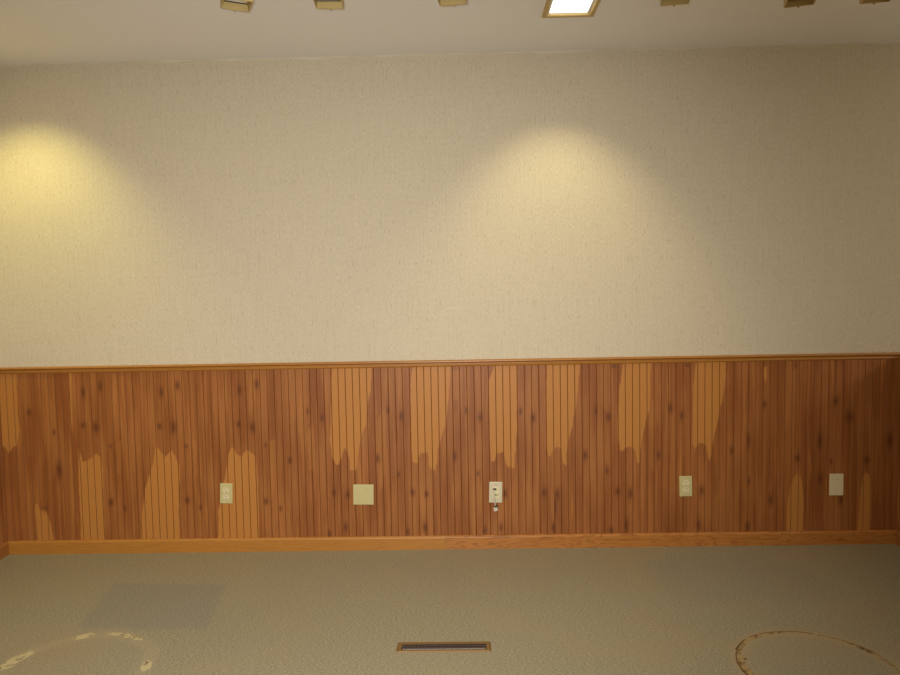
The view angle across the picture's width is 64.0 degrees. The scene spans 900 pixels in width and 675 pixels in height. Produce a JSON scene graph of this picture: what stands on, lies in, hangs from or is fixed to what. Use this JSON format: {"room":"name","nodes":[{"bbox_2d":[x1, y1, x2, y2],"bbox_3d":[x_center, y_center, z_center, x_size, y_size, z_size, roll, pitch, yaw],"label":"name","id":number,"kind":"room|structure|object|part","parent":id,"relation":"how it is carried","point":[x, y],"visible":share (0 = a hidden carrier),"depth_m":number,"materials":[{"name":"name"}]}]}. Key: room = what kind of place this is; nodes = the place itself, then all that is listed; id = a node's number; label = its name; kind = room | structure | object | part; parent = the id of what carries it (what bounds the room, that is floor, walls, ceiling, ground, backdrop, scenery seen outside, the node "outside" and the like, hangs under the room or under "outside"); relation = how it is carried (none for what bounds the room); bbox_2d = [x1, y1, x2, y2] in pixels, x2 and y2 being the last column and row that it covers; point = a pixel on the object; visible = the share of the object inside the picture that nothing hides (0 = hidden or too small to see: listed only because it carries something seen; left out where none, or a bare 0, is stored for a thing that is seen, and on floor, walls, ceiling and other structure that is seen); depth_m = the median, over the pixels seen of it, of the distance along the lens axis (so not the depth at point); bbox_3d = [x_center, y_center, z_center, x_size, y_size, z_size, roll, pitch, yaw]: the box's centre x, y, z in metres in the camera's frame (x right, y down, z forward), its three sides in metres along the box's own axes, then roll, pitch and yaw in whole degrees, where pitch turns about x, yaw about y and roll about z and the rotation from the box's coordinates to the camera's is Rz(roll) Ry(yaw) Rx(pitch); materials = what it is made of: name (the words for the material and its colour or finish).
{"room":"empty room","nodes":[
{"label":"empty room","id":0,"kind":"room"},
{"bbox_2d":[0,415,7,544],"bbox_3d":[-2.661,0.060,0.954,0.109,2.743,6.200,-1,4,1],"label":"wall","id":1,"kind":"structure","parent":0,"point":[3,522],"depth_m":4.08,"materials":[{"name":"wood"}]},
{"bbox_2d":[0,542,8,559],"bbox_3d":[-2.575,1.391,1.022,0.014,0.076,6.176,-1,4,1],"label":"baseboard","id":2,"kind":"structure","parent":1,"relation":"attached to","point":[4,548],"depth_m":4.06,"materials":[{"name":"brown wood"}]},
{"bbox_2d":[0,42,899,540],"bbox_3d":[1.155,-0.199,4.023,7.633,2.743,0.109,-1,4,1],"label":"wall","id":3,"kind":"structure","parent":0,"point":[730,200],"depth_m":3.99,"materials":[{"name":"paint"}]},
{"bbox_2d":[220,483,232,503],"bbox_3d":[-1.266,0.882,4.073,0.075,0.118,0.008,-1,4,1],"label":"electrical outlet","id":4,"kind":"object","parent":3,"relation":"attached to","point":[226,489],"visible":1,"depth_m":4.07,"materials":[{"name":"beige plastic"}]},
{"bbox_2d":[353,484,373,504],"bbox_3d":[-0.488,0.886,4.060,0.116,0.116,0.007,0,4,1],"label":"blank wall plate","id":5,"kind":"object","parent":3,"relation":"attached to","point":[363,494],"visible":1,"depth_m":4.06,"materials":[{"name":"beige plastic"}]},
{"bbox_2d":[0,352,899,373],"bbox_3d":[-0.034,0.144,4.006,5.043,0.037,0.027,-1,4,1],"label":"chair rail","id":6,"kind":"object","parent":3,"relation":"attached to","point":[882,355],"visible":1,"depth_m":4.00,"materials":[{"name":"brown wood"}]},
{"bbox_3d":[-0.024,0.658,4.046,5.044,1.015,0.009,-1,3,1],"label":"wainscot panel","id":7,"kind":"part","parent":3,"relation":"part of","materials":[{"name":"brown wood"}]},
{"bbox_2d":[7,530,896,554],"bbox_3d":[-0.015,1.157,4.065,5.025,0.076,0.014,-1,4,1],"label":"baseboard","id":8,"kind":"structure","parent":3,"relation":"attached to","point":[834,537],"depth_m":4.06,"materials":[{"name":"brown wood"}]},
{"bbox_2d":[489,482,501,502],"bbox_3d":[0.257,0.870,4.046,0.074,0.119,0.008,0,4,1],"label":"jack plate","id":9,"kind":"object","parent":3,"relation":"attached to","point":[497,486],"visible":1,"depth_m":4.04,"materials":[{"name":"beige plastic"}]},
{"bbox_2d":[493,489,497,511],"bbox_3d":[0.255,0.914,4.040,0.028,0.125,0.015,-1,4,1],"label":"cord","id":10,"kind":"object","parent":9,"relation":"hanging from","point":[495,508],"visible":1,"depth_m":4.04,"materials":[{"name":"white plastic"}]},
{"bbox_2d":[679,476,691,496],"bbox_3d":[1.318,0.831,4.025,0.071,0.116,0.008,-2,3,1],"label":"electrical outlet","id":11,"kind":"object","parent":3,"relation":"attached to","point":[685,482],"visible":1,"depth_m":4.02,"materials":[{"name":"beige plastic"}]},
{"bbox_2d":[829,474,843,494],"bbox_3d":[2.153,0.819,4.010,0.077,0.123,0.007,-1,4,1],"label":"blank wall plate","id":12,"kind":"object","parent":3,"relation":"attached to","point":[836,481],"visible":1,"depth_m":4.01,"materials":[{"name":"beige plastic"}]},
{"bbox_2d":[0,544,899,674],"bbox_3d":[1.127,1.412,0.971,7.633,0.102,6.400,-1,4,1],"label":"floor","id":13,"kind":"structure","parent":0,"point":[775,609],"depth_m":3.27,"materials":[{"name":"carpet"}]},
{"bbox_2d":[396,641,490,652],"bbox_3d":[-0.025,1.260,2.935,0.384,0.009,0.086,-1,4,1],"label":"floor vent","id":14,"kind":"object","parent":13,"relation":"in","point":[472,646],"visible":1,"depth_m":2.93,"materials":[{"name":"brown metal"}]},
{"bbox_3d":[-0.025,1.262,2.917,0.338,0.004,0.005,-1,3,1],"label":"damper blade","id":15,"kind":"part","parent":14,"relation":"part of","materials":[{"name":"metal"}]},
{"bbox_2d":[0,0,899,64],"bbox_3d":[1.073,-1.444,0.796,7.633,0.140,6.400,-1,4,1],"label":"ceiling","id":16,"kind":"structure","parent":0,"point":[31,31],"depth_m":3.53,"materials":[{"name":"paint"}]},
{"bbox_2d":[542,0,600,17],"bbox_3d":[0.555,-1.569,3.290,0.248,0.119,0.248,-1,4,1],"label":"recessed light","id":17,"kind":"object","parent":16,"relation":"in","point":[571,8],"visible":1,"depth_m":3.34,"materials":[{"name":"white glass"}]},
{"bbox_3d":[0.352,-1.475,2.861,3.790,0.023,0.036,-1,4,1],"label":"ceiling track","id":18,"kind":"object","parent":16,"relation":"attached to","visible":0},
{"bbox_2d":[220,0,252,11],"bbox_3d":[-0.859,-1.387,2.890,0.111,0.113,0.117,-3,4,-25],"label":"track light","id":19,"kind":"object","parent":18,"relation":"attached to","point":[239,5],"visible":1,"depth_m":2.93,"materials":[{"name":"gold metal"}]},
{"bbox_3d":[-0.857,-1.377,2.888,0.100,0.030,0.100,-3,4,-25],"label":"bulb","id":20,"kind":"part","parent":19,"relation":"part of","materials":[{"name":"white glass"}]},
{"bbox_2d":[313,0,343,9],"bbox_3d":[-0.489,-1.393,2.884,0.111,0.116,0.117,-1,4,-2],"label":"track light","id":21,"kind":"object","parent":18,"relation":"attached to","point":[319,4],"visible":1,"depth_m":2.94,"materials":[{"name":"gold metal"}]},
{"bbox_2d":[438,0,466,6],"bbox_3d":[0.005,-1.402,2.874,0.111,0.114,0.117,-1,4,9],"label":"track light","id":22,"kind":"object","parent":18,"relation":"attached to","point":[453,3],"visible":1,"depth_m":2.93,"materials":[{"name":"gold metal"}]},
{"bbox_2d":[660,0,689,6],"bbox_3d":[0.897,-1.406,2.858,0.111,0.137,0.117,0,4,10],"label":"track light","id":23,"kind":"object","parent":18,"relation":"attached to","point":[662,2],"visible":1,"depth_m":2.91,"materials":[{"name":"gold metal"}]},
{"bbox_2d":[784,0,815,7],"bbox_3d":[1.391,-1.406,2.850,0.111,0.155,0.117,0,4,16],"label":"track light","id":24,"kind":"object","parent":18,"relation":"attached to","point":[787,3],"visible":1,"depth_m":2.90,"materials":[{"name":"gold metal"}]},
{"bbox_2d":[859,0,890,4],"bbox_3d":[1.699,-1.414,2.844,0.111,0.149,0.117,-1,4,9],"label":"track light","id":25,"kind":"object","parent":18,"relation":"attached to","point":[873,2],"visible":1,"depth_m":2.90,"materials":[{"name":"gold metal"}]},
{"bbox_2d":[897,397,899,530],"bbox_3d":[2.489,0.818,0.910,0.109,1.045,6.200,-1,4,1],"label":"wall","id":26,"kind":"structure","parent":0,"point":[898,499],"depth_m":4.00,"materials":[{"name":"wood"}]},
{"bbox_2d":[896,531,899,545],"bbox_3d":[2.437,1.303,0.930,0.014,0.076,6.176,-1,4,1],"label":"baseboard","id":27,"kind":"structure","parent":26,"relation":"attached to","point":[897,532],"depth_m":4.00,"materials":[{"name":"brown wood"}]}
]}

